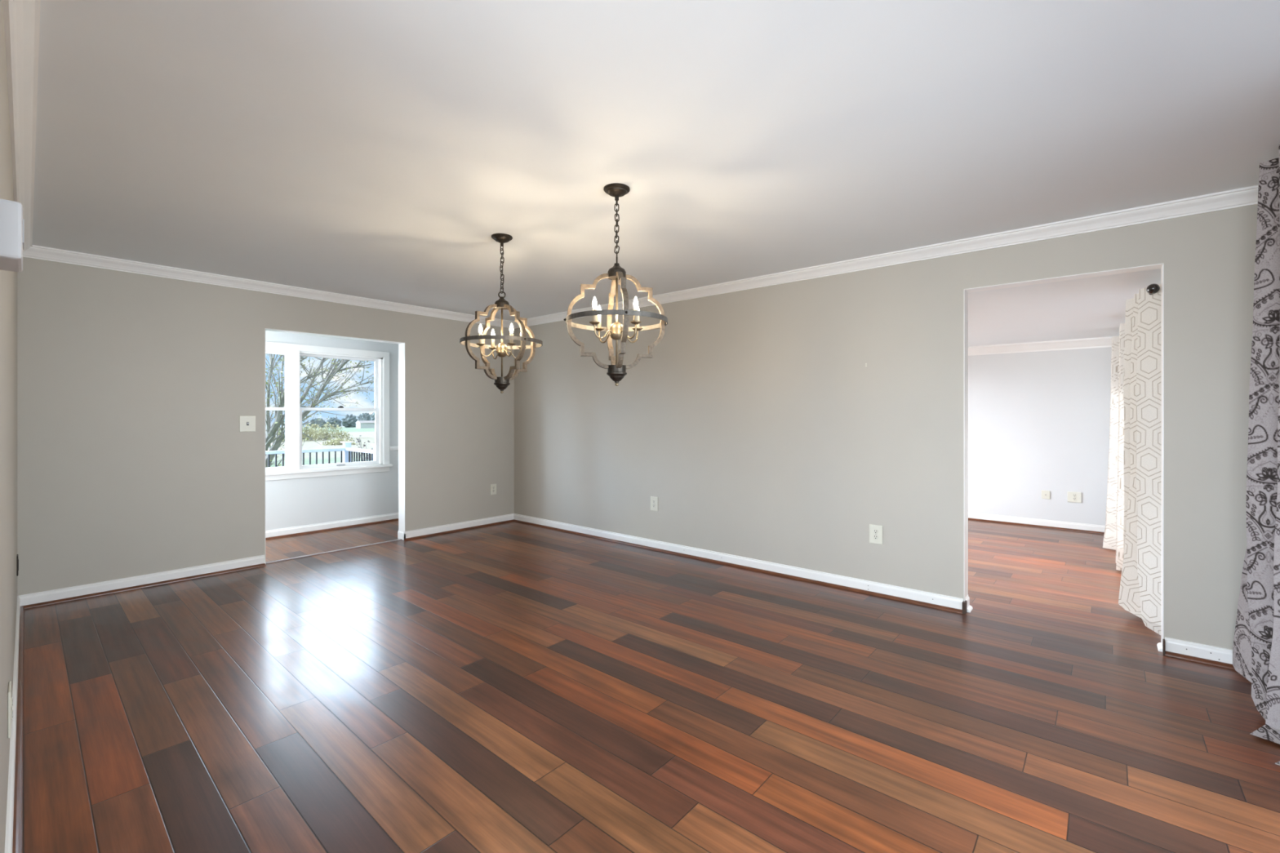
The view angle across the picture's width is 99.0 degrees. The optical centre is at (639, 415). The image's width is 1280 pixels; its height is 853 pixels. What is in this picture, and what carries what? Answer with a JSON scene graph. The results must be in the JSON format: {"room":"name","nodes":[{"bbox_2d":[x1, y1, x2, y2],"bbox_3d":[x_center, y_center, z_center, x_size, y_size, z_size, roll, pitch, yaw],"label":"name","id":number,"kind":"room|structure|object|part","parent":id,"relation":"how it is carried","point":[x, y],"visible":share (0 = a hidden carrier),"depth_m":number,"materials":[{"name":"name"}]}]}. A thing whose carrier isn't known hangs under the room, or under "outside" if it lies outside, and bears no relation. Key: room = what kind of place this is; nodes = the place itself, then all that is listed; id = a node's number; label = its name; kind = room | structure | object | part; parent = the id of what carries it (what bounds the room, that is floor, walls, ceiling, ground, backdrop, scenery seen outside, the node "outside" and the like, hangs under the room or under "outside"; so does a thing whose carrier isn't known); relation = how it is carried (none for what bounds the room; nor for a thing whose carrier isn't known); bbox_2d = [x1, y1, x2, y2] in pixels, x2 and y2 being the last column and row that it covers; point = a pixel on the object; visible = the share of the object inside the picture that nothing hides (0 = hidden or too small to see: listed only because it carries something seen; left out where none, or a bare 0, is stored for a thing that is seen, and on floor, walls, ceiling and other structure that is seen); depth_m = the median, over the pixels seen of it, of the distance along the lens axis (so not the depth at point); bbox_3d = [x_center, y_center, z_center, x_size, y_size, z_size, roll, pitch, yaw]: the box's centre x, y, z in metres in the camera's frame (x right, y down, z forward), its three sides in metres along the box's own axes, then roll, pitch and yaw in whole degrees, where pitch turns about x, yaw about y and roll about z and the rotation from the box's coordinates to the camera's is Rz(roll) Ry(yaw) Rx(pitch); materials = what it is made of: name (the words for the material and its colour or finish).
{"room":"empty dining room","nodes":[
{"label":"empty dining room","id":0,"kind":"room"},
{"bbox_2d":[0,0,17,852],"bbox_3d":[-2.620,0.077,2.201,4.280,2.445,0.120,0,0,42],"label":"wall","id":1,"kind":"structure","parent":0,"point":[8,279],"depth_m":1.70,"materials":[{"name":"beige paint"}]},
{"bbox_2d":[7,680,13,738],"bbox_3d":[-2.069,0.965,1.797,0.115,0.150,0.010,0,0,42],"label":"wall outlet","id":2,"kind":"object","parent":1,"relation":"attached to","point":[10,700],"visible":1,"depth_m":1.76,"materials":[{"name":"beige plastic"}]},
{"bbox_2d":[0,198,24,271],"bbox_3d":[-1.071,-0.302,0.925,0.130,0.094,0.038,0,0,42],"label":"thermostat","id":3,"kind":"object","parent":1,"relation":"attached to","point":[11,220],"visible":1,"depth_m":0.89,"materials":[{"name":"grey plastic"}]},
{"bbox_2d":[4,595,20,852],"bbox_3d":[-2.574,1.255,2.249,4.276,0.090,0.013,0,0,42],"label":"baseboard","id":4,"kind":"structure","parent":1,"relation":"attached to","point":[11,789],"depth_m":1.99,"materials":[{"name":"white paint"}]},
{"bbox_2d":[16,554,18,576],"bbox_3d":[-3.906,0.940,3.433,0.080,0.125,0.008,0,0,42],"label":"outlet","id":5,"kind":"object","parent":1,"relation":"attached to","point":[17,555],"visible":1,"depth_m":3.41,"materials":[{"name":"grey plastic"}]},
{"bbox_2d":[12,606,24,852],"bbox_3d":[-2.563,1.290,2.261,4.276,0.019,0.019,0,0,42],"label":"trim","id":6,"kind":"structure","parent":1,"relation":"attached to","point":[18,795],"depth_m":2.08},
{"bbox_2d":[3,0,40,252],"bbox_3d":[-2.557,-1.106,2.269,4.276,0.078,0.066,0,0,42],"label":"trim","id":7,"kind":"structure","parent":1,"relation":"attached to","point":[21,17],"depth_m":1.86,"materials":[{"name":"white paint"}]},
{"bbox_2d":[17,257,514,595],"bbox_3d":[-3.391,0.077,4.692,0.135,2.445,5.750,0,0,40],"label":"wall","id":8,"kind":"structure","parent":0,"point":[134,459],"depth_m":4.27,"materials":[{"name":"beige paint"}]},
{"bbox_2d":[18,555,265,606],"bbox_3d":[-3.712,1.255,4.201,0.013,0.090,1.415,0,0,40],"label":"baseboard","id":9,"kind":"structure","parent":8,"relation":"attached to","point":[79,590],"depth_m":4.10,"materials":[{"name":"white paint"}]},
{"bbox_2d":[21,563,265,608],"bbox_3d":[-3.699,1.290,4.191,0.019,0.019,1.415,0,0,40],"label":"trim","id":10,"kind":"structure","parent":8,"relation":"attached to","point":[86,596],"depth_m":4.10,"materials":[{"name":"wood"}]},
{"bbox_2d":[239,415,255,431],"bbox_3d":[-3.332,0.072,4.645,0.016,0.136,0.116,0,0,40],"label":"light switch","id":11,"kind":"object","parent":8,"relation":"attached to","point":[246,423],"visible":1,"depth_m":4.64,"materials":[{"name":"beige plastic"}]},
{"bbox_2d":[22,244,513,328],"bbox_3d":[-2.839,-1.106,5.185,0.066,0.078,4.044,0,0,40],"label":"trim","id":12,"kind":"structure","parent":8,"relation":"attached to","point":[34,251],"depth_m":4.53,"materials":[{"name":"white paint"}]},
{"bbox_2d":[265,538,401,564],"bbox_3d":[-2.894,1.297,5.253,0.045,0.006,1.230,0,0,40],"label":"trim","id":13,"kind":"structure","parent":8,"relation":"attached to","point":[313,554],"depth_m":5.20,"materials":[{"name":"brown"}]},
{"bbox_2d":[265,328,404,531],"bbox_3d":[-2.902,0.272,5.266,0.136,2.056,1.247,0,0,40],"label":"trim","id":14,"kind":"structure","parent":8,"relation":"attached to","point":[401,345],"depth_m":5.72,"materials":[{"name":"white paint"}]},
{"bbox_2d":[397,529,405,540],"bbox_3d":[-2.498,1.255,5.731,0.148,0.090,0.013,0,0,40],"label":"jamb","id":15,"kind":"object","parent":8,"relation":"attached to","point":[401,534],"visible":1,"depth_m":5.72,"materials":[{"name":"white paint"}]},
{"bbox_2d":[404,519,513,540],"bbox_3d":[-1.988,1.290,6.202,0.019,0.019,1.391,0,0,40],"label":"trim","id":16,"kind":"structure","parent":8,"relation":"attached to","point":[508,521],"depth_m":6.12,"materials":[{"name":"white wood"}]},
{"bbox_2d":[404,513,514,538],"bbox_3d":[-2.000,1.255,6.212,0.013,0.090,1.391,0,0,40],"label":"baseboard","id":17,"kind":"structure","parent":8,"relation":"attached to","point":[433,530],"depth_m":6.14,"materials":[{"name":"white paint"}]},
{"bbox_2d":[490,484,496,494],"bbox_3d":[-1.745,0.882,6.514,0.010,0.125,0.085,0,0,40],"label":"wall outlet","id":18,"kind":"object","parent":8,"relation":"attached to","point":[493,486],"visible":1,"depth_m":6.51,"materials":[{"name":"beige plastic"}]},
{"bbox_2d":[265,330,398,530],"bbox_3d":[-3.608,0.077,6.189,0.162,2.445,3.950,0,0,40],"label":"wall","id":19,"kind":"structure","parent":0,"point":[293,502],"depth_m":6.27,"materials":[{"name":"paint"}]},
{"bbox_2d":[265,341,392,480],"bbox_3d":[-3.774,-0.043,5.953,0.175,1.455,2.095,0,0,40],"label":"window","id":20,"kind":"structure","parent":19,"relation":"attached to","point":[293,468],"depth_m":6.11,"materials":[{"name":"white paint"}]},
{"bbox_3d":[-4.124,-0.365,5.623,0.030,0.630,0.898,0,0,40],"label":"sash","id":21,"kind":"part","parent":20,"relation":"part of","materials":[{"name":"white plastic"}]},
{"bbox_3d":[-4.099,0.252,5.602,0.030,0.673,0.898,0,0,40],"label":"sash","id":22,"kind":"part","parent":20,"relation":"part of","materials":[{"name":"white plastic"}]},
{"bbox_3d":[-3.736,0.614,5.921,0.075,0.028,2.095,0,0,40],"label":"sill","id":23,"kind":"part","parent":20,"relation":"part of","materials":[{"name":"white paint"}]},
{"bbox_3d":[-3.498,-0.365,6.359,0.030,0.630,0.880,0,0,40],"label":"sash","id":24,"kind":"part","parent":20,"relation":"part of","materials":[{"name":"white plastic"}]},
{"bbox_3d":[-3.473,0.252,6.338,0.030,0.673,0.880,0,0,40],"label":"sash","id":25,"kind":"part","parent":20,"relation":"part of","materials":[{"name":"white plastic"}]},
{"bbox_2d":[265,512,398,537],"bbox_3d":[-3.542,1.255,6.166,0.013,0.090,3.700,0,0,40],"label":"baseboard","id":26,"kind":"structure","parent":19,"relation":"attached to","point":[288,531],"depth_m":6.19,"materials":[{"name":"white paint"}]},
{"bbox_2d":[22,520,1279,852],"bbox_3d":[-0.093,1.300,4.249,8.050,0.001,9.746,0,0,40],"label":"floor","id":27,"kind":"structure","parent":0,"point":[478,669],"depth_m":2.44,"materials":[{"name":"brown wood"}]},
{"bbox_2d":[265,518,398,539],"bbox_3d":[-3.529,1.290,6.156,0.019,0.019,3.700,0,0,40],"label":"trim","id":28,"kind":"structure","parent":27,"relation":"on","point":[396,519],"depth_m":6.17,"materials":[{"name":"white wood"}]},
{"bbox_2d":[31,0,1279,320],"bbox_3d":[-0.934,-1.195,2.522,6.691,0.100,5.870,0,0,40],"label":"ceiling","id":29,"kind":"structure","parent":0,"point":[376,149],"depth_m":2.18,"materials":[{"name":"paint"}]},
{"bbox_2d":[459,233,542,393],"bbox_3d":[-0.885,-0.642,3.506,0.512,1.006,0.512,0,0,-15],"label":"chandelier","id":30,"kind":"object","parent":29,"relation":"hanging from","point":[501,383],"visible":1,"depth_m":3.47,"materials":[{"name":"brown metal"}]},
{"bbox_3d":[-0.997,-0.540,3.418,0.024,0.059,0.023,0,0,-38],"label":"flame bulb","id":31,"kind":"part","parent":30,"relation":"part of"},
{"bbox_3d":[-0.953,-0.401,3.452,0.119,0.069,0.008,0,0,-38],"label":"candle arm","id":32,"kind":"part","parent":30,"relation":"part of","materials":[{"name":"gold metal"}]},
{"bbox_3d":[-0.885,-0.460,3.506,0.011,0.460,0.011,0,0,44],"label":"rod","id":33,"kind":"part","parent":30,"relation":"part of","materials":[{"name":"gold metal"}]},
{"bbox_3d":[-0.831,-0.401,3.437,0.008,0.069,0.119,0,0,-38],"label":"candle arm","id":34,"kind":"part","parent":30,"relation":"part of","materials":[{"name":"gold metal"}]},
{"bbox_3d":[-0.797,-0.540,3.394,0.023,0.059,0.024,0,0,-38],"label":"flame bulb","id":35,"kind":"part","parent":30,"relation":"part of","materials":[{"name":"white glass"}]},
{"bbox_2d":[563,182,667,386],"bbox_3d":[-0.117,-0.646,2.763,0.512,0.998,0.512,0,0,7],"label":"chandelier","id":36,"kind":"object","parent":29,"relation":"hanging from","point":[616,371],"visible":1,"depth_m":2.73,"materials":[{"name":"brown metal"}]},
{"bbox_3d":[-0.221,-0.548,2.666,0.024,0.059,0.023,0,0,-43],"label":"flame bulb","id":37,"kind":"part","parent":36,"relation":"part of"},
{"bbox_3d":[-0.181,-0.409,2.704,0.119,0.069,0.008,0,0,-43],"label":"candle arm","id":38,"kind":"part","parent":36,"relation":"part of","materials":[{"name":"gold metal"}]},
{"bbox_3d":[-0.176,-0.409,2.827,0.008,0.069,0.119,0,0,-43],"label":"candle arm","id":39,"kind":"part","parent":36,"relation":"part of","materials":[{"name":"gold metal"}]},
{"bbox_3d":[-0.117,-0.468,2.763,0.011,0.460,0.011,0,0,-12],"label":"rod","id":40,"kind":"part","parent":36,"relation":"part of","materials":[{"name":"gold metal"}]},
{"bbox_3d":[-0.058,-0.409,2.699,0.008,0.069,0.119,0,0,-43],"label":"candle arm","id":41,"kind":"part","parent":36,"relation":"part of","materials":[{"name":"gold metal"}]},
{"bbox_3d":[-0.053,-0.409,2.822,0.119,0.069,0.008,0,0,-43],"label":"candle arm","id":42,"kind":"part","parent":36,"relation":"part of","materials":[{"name":"gold metal"}]},
{"bbox_3d":[-0.020,-0.548,2.659,0.023,0.059,0.024,0,0,-43],"label":"flame bulb","id":43,"kind":"part","parent":36,"relation":"part of","materials":[{"name":"white glass"}]},
{"bbox_2d":[514,204,1257,649],"bbox_3d":[0.924,0.077,4.716,6.406,2.445,0.120,0,0,40],"label":"wall","id":44,"kind":"structure","parent":0,"point":[775,441],"depth_m":4.07,"materials":[{"name":"beige paint"}]},
{"bbox_2d":[650,496,657,511],"bbox_3d":[0.136,0.858,5.301,0.092,0.136,0.010,0,0,40],"label":"wall outlet","id":45,"kind":"object","parent":44,"relation":"attached to","point":[654,500],"visible":1,"depth_m":5.30,"materials":[{"name":"beige plastic"}]},
{"bbox_2d":[513,519,962,613],"bbox_3d":[0.275,1.290,5.160,4.841,0.019,0.019,0,0,40],"label":"trim","id":46,"kind":"structure","parent":44,"relation":"attached to","point":[942,607],"depth_m":4.47,"materials":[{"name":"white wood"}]},
{"bbox_2d":[513,513,963,609],"bbox_3d":[0.285,1.255,5.172,4.841,0.090,0.013,0,0,40],"label":"baseboard","id":47,"kind":"structure","parent":44,"relation":"attached to","point":[897,591],"depth_m":4.50,"materials":[{"name":"white paint"}]},
{"bbox_2d":[869,524,882,544],"bbox_3d":[1.709,0.863,3.962,0.092,0.136,0.010,0,0,40],"label":"wall outlet","id":48,"kind":"object","parent":44,"relation":"attached to","point":[875,531],"visible":1,"depth_m":3.96,"materials":[{"name":"beige plastic"}]},
{"bbox_2d":[512,185,1258,328],"bbox_3d":[0.864,-1.106,4.645,6.406,0.078,0.066,0,0,40],"label":"trim","id":49,"kind":"structure","parent":44,"relation":"attached to","point":[1247,196],"depth_m":3.52,"materials":[{"name":"white paint"}]},
{"bbox_2d":[962,600,967,614],"bbox_3d":[2.135,1.263,3.598,0.018,0.074,0.056,0,0,40],"label":"trim","id":50,"kind":"structure","parent":44,"relation":"attached to","point":[964,603],"depth_m":3.58,"materials":[{"name":"white wood"}]},
{"bbox_2d":[964,262,1164,646],"bbox_3d":[2.537,0.234,3.342,0.954,2.131,0.122,0,0,40],"label":"trim","id":51,"kind":"structure","parent":44,"relation":"attached to","point":[1156,266],"depth_m":3.37,"materials":[{"name":"white paint"}]},
{"bbox_2d":[1162,639,1164,655],"bbox_3d":[2.853,1.261,2.978,0.008,0.078,0.042,0,0,40],"label":"trim","id":52,"kind":"structure","parent":44,"relation":"attached to","point":[1163,640],"depth_m":2.96,"materials":[{"name":"white wood"}]},
{"bbox_2d":[1164,636,1232,664],"bbox_3d":[3.090,1.255,2.785,0.604,0.090,0.013,0,0,40],"label":"baseboard","id":53,"kind":"structure","parent":44,"relation":"attached to","point":[1172,645],"depth_m":2.89,"materials":[{"name":"white paint"}]},
{"bbox_2d":[1164,650,1235,669],"bbox_3d":[3.080,1.290,2.772,0.604,0.019,0.019,0,0,40],"label":"trim","id":54,"kind":"structure","parent":44,"relation":"attached to","point":[1166,653],"depth_m":2.88,"materials":[{"name":"wood"}]},
{"bbox_2d":[964,595,973,612],"bbox_3d":[2.194,1.255,3.650,0.032,0.090,0.098,0,0,40],"label":"doorway","id":55,"kind":"structure","parent":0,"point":[970,608],"depth_m":3.65,"materials":[{"name":"white paint"}]},
{"bbox_2d":[968,346,1111,525],"bbox_3d":[3.935,0.175,7.084,4.210,2.250,0.150,0,0,40],"label":"wall","id":56,"kind":"structure","parent":0,"point":[1038,421],"depth_m":6.37,"materials":[{"name":"paint"}]},
{"bbox_2d":[968,517,1104,533],"bbox_3d":[3.872,1.290,7.010,3.910,0.019,0.019,0,0,40],"label":"trim","id":57,"kind":"structure","parent":56,"relation":"attached to","point":[975,519],"depth_m":6.36,"materials":[{"name":"white wood"}]},
{"bbox_2d":[968,511,1105,532],"bbox_3d":[3.882,1.255,7.022,3.910,0.090,0.013,0,0,40],"label":"baseboard","id":58,"kind":"structure","parent":56,"relation":"attached to","point":[1100,528],"depth_m":6.37,"materials":[{"name":"white paint"}]},
{"bbox_2d":[968,336,1113,355],"bbox_3d":[3.861,-0.797,6.997,3.910,0.105,0.078,0,0,40],"label":"trim","id":59,"kind":"structure","parent":56,"relation":"attached to","point":[1099,342],"depth_m":6.32,"materials":[{"name":"white paint"}]},
{"bbox_2d":[1041,490,1049,499],"bbox_3d":[4.695,0.920,6.329,0.080,0.098,0.014,0,0,40],"label":"cable jack","id":60,"kind":"object","parent":56,"relation":"attached to","point":[1045,494],"visible":1,"depth_m":6.33,"materials":[{"name":"beige plastic"}]},
{"bbox_2d":[1067,491,1081,502],"bbox_3d":[4.895,0.923,6.162,0.125,0.118,0.010,0,0,40],"label":"wall outlet","id":61,"kind":"object","parent":56,"relation":"attached to","point":[1076,497],"visible":1,"depth_m":6.16,"materials":[{"name":"beige plastic"}]},
{"bbox_2d":[968,268,1160,346],"bbox_3d":[2.762,-0.900,5.706,4.210,0.100,3.770,0,0,40],"label":"ceiling","id":62,"kind":"structure","parent":0,"point":[1095,307],"depth_m":4.41,"materials":[{"name":"paint"}]},
{"bbox_2d":[1156,642,1162,652],"bbox_3d":[2.897,1.290,3.047,0.019,0.019,0.105,0,0,40],"label":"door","id":63,"kind":"structure","parent":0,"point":[1159,644],"depth_m":3.03,"materials":[{"name":"white paint"}]},
{"bbox_3d":[4.259,0.175,4.333,0.150,2.250,3.620,0,0,40],"label":"wall","id":64,"kind":"structure","parent":0,"visible":0},
{"bbox_2d":[1146,284,1159,294],"bbox_3d":[4.021,-0.720,4.306,0.184,0.090,3.252,0,0,40],"label":"curtain rod","id":65,"kind":"object","parent":64,"relation":"attached to","point":[1152,289],"visible":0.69,"depth_m":3.12,"materials":[{"name":"black metal"}]},
{"bbox_2d":[1102,336,1119,550],"bbox_3d":[4.721,0.262,5.361,0.282,2.047,0.563,0,0,40],"label":"curtain","id":66,"kind":"object","parent":65,"relation":"hanging from","point":[1110,531],"visible":0.36,"depth_m":5.28,"materials":[{"name":"fabric"}]},
{"bbox_2d":[1115,323,1124,570],"bbox_3d":[4.128,0.262,4.596,0.194,2.047,0.444,0,0,40],"label":"curtain","id":67,"kind":"object","parent":65,"relation":"hanging from","point":[1120,495],"visible":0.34,"depth_m":4.53,"materials":[{"name":"fabric"}]},
{"bbox_2d":[1118,284,1160,635],"bbox_3d":[3.157,0.263,3.416,0.254,2.050,0.630,0,0,40],"label":"curtain","id":68,"kind":"object","parent":65,"relation":"hanging from","point":[1140,591],"visible":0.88,"depth_m":3.28,"materials":[{"name":"fabric"}]},
{"bbox_3d":[1.845,-1.035,1.055,0.258,0.090,3.318,0,0,40],"label":"curtain rod","id":69,"kind":"object","parent":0,"visible":0},
{"bbox_2d":[1232,143,1279,765],"bbox_3d":[2.633,0.091,2.211,0.255,2.393,1.371,0,0,40],"label":"curtain","id":70,"kind":"object","parent":69,"relation":"hanging from","point":[1256,640],"visible":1,"depth_m":2.37,"materials":[{"name":"fabric"}]},
{"label":"outside","id":71,"kind":"structure","parent":0,"visible":0},
{"bbox_3d":[-5.276,1.500,6.756,3.074,0.040,4.450,0,0,40],"label":"deck","id":72,"kind":"object","parent":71,"visible":0},
{"bbox_2d":[265,441,374,466],"bbox_3d":[-5.893,0.964,7.332,1.316,1.033,4.328,0,0,40],"label":"deck railing","id":73,"kind":"object","parent":72,"relation":"on","point":[347,450],"visible":0.2,"depth_m":8.95,"materials":[{"name":"white plastic"}]},
{"bbox_3d":[-5.728,0.575,8.421,0.090,0.050,2.200,0,0,40],"label":"rail","id":74,"kind":"part","parent":73,"relation":"part of","materials":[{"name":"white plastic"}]},
{"bbox_3d":[-4.982,0.973,9.297,0.100,1.015,0.100,0,0,40],"label":"post","id":75,"kind":"part","parent":73,"relation":"part of","materials":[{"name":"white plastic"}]},
{"bbox_3d":[-4.541,0.575,8.921,1.060,0.050,0.090,0,0,40],"label":"rail","id":76,"kind":"part","parent":73,"relation":"part of","materials":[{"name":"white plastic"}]},
{"bbox_3d":[-4.099,0.973,8.545,0.100,1.015,0.100,0,0,40],"label":"post","id":77,"kind":"part","parent":73,"relation":"part of","materials":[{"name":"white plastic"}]},
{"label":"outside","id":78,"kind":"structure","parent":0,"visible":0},
{"bbox_2d":[265,426,374,466],"bbox_3d":[-79.253,5.075,236.203,413.100,6.450,549.000,0,0,40],"label":"ground","id":79,"kind":"structure","parent":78,"point":[366,434],"depth_m":49.59,"materials":[{"name":"white snow"}]},
{"bbox_2d":[273,422,332,441],"bbox_3d":[-41.519,1.971,66.121,3.617,3.024,8.061,0,0,40],"label":"bush","id":80,"kind":"object","parent":79,"relation":"on","point":[307,426],"visible":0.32,"depth_m":67.28,"materials":[{"name":"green plant"}]},
{"bbox_2d":[307,417,326,427],"bbox_3d":[-176.792,4.508,300.153,5.917,6.366,9.918,0,0,40],"label":"tree","id":81,"kind":"object","parent":79,"relation":"on","point":[314,420],"visible":0.51,"depth_m":298.73,"materials":[{"name":"plant"}]},
{"bbox_2d":[265,353,374,467],"bbox_3d":[-7.960,-0.514,13.496,4.462,5.333,4.064,0,0,-8],"label":"tree","id":82,"kind":"object","parent":79,"relation":"on","point":[272,431],"visible":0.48,"depth_m":13.41,"materials":[{"name":"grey plant"}]},
{"bbox_2d":[302,422,352,439],"bbox_3d":[-43.744,2.242,76.061,3.420,2.659,7.071,0,0,40],"label":"bush","id":83,"kind":"object","parent":79,"relation":"on","point":[339,434],"visible":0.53,"depth_m":76.24,"materials":[{"name":"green plant"}]},
{"bbox_2d":[325,417,342,427],"bbox_3d":[-182.618,4.462,325.869,5.812,7.356,9.534,0,0,40],"label":"tree","id":84,"kind":"object","parent":79,"relation":"on","point":[331,420],"visible":0.66,"depth_m":324.47,"materials":[{"name":"plant"}]},
{"bbox_2d":[320,435,356,444],"bbox_3d":[-28.774,2.500,52.171,3.500,1.390,2.896,0,0,40],"label":"bush","id":85,"kind":"object","parent":79,"relation":"on","point":[337,442],"visible":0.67,"depth_m":51.75,"materials":[{"name":"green plant"}]},
{"bbox_2d":[341,413,357,427],"bbox_3d":[-159.113,3.562,299.890,6.108,8.515,9.535,0,0,40],"label":"tree","id":86,"kind":"object","parent":79,"relation":"on","point":[348,421],"visible":0.85,"depth_m":298.22,"materials":[{"name":"green plant"}]},
{"bbox_2d":[353,435,374,462],"bbox_3d":[-5.199,1.198,10.580,0.733,1.617,0.530,0,0,40],"label":"shrub","id":87,"kind":"object","parent":79,"relation":"on","point":[359,441],"visible":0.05,"depth_m":10.55,"materials":[{"name":"grey plant"}]},
{"bbox_2d":[356,413,372,420],"bbox_3d":[-164.027,3.313,325.994,5.675,9.737,9.029,0,0,40],"label":"tree","id":88,"kind":"object","parent":79,"relation":"on","point":[364,416],"visible":0.48,"depth_m":324.47,"materials":[{"name":"green plant"}]},
{"bbox_2d":[355,420,374,428],"bbox_3d":[-120.137,4.157,240.000,4.800,3.600,7.200,0,0,40],"label":"barn","id":89,"kind":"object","parent":79,"relation":"on","point":[359,424],"visible":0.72,"depth_m":238.23,"materials":[{"name":"white metal"}]},
{"bbox_2d":[369,412,374,420],"bbox_3d":[-143.235,2.737,299.979,6.291,11.147,8.828,0,0,40],"label":"tree","id":90,"kind":"object","parent":79,"relation":"on","point":[372,416],"visible":0.14,"depth_m":297.02,"materials":[{"name":"green plant"}]}
]}

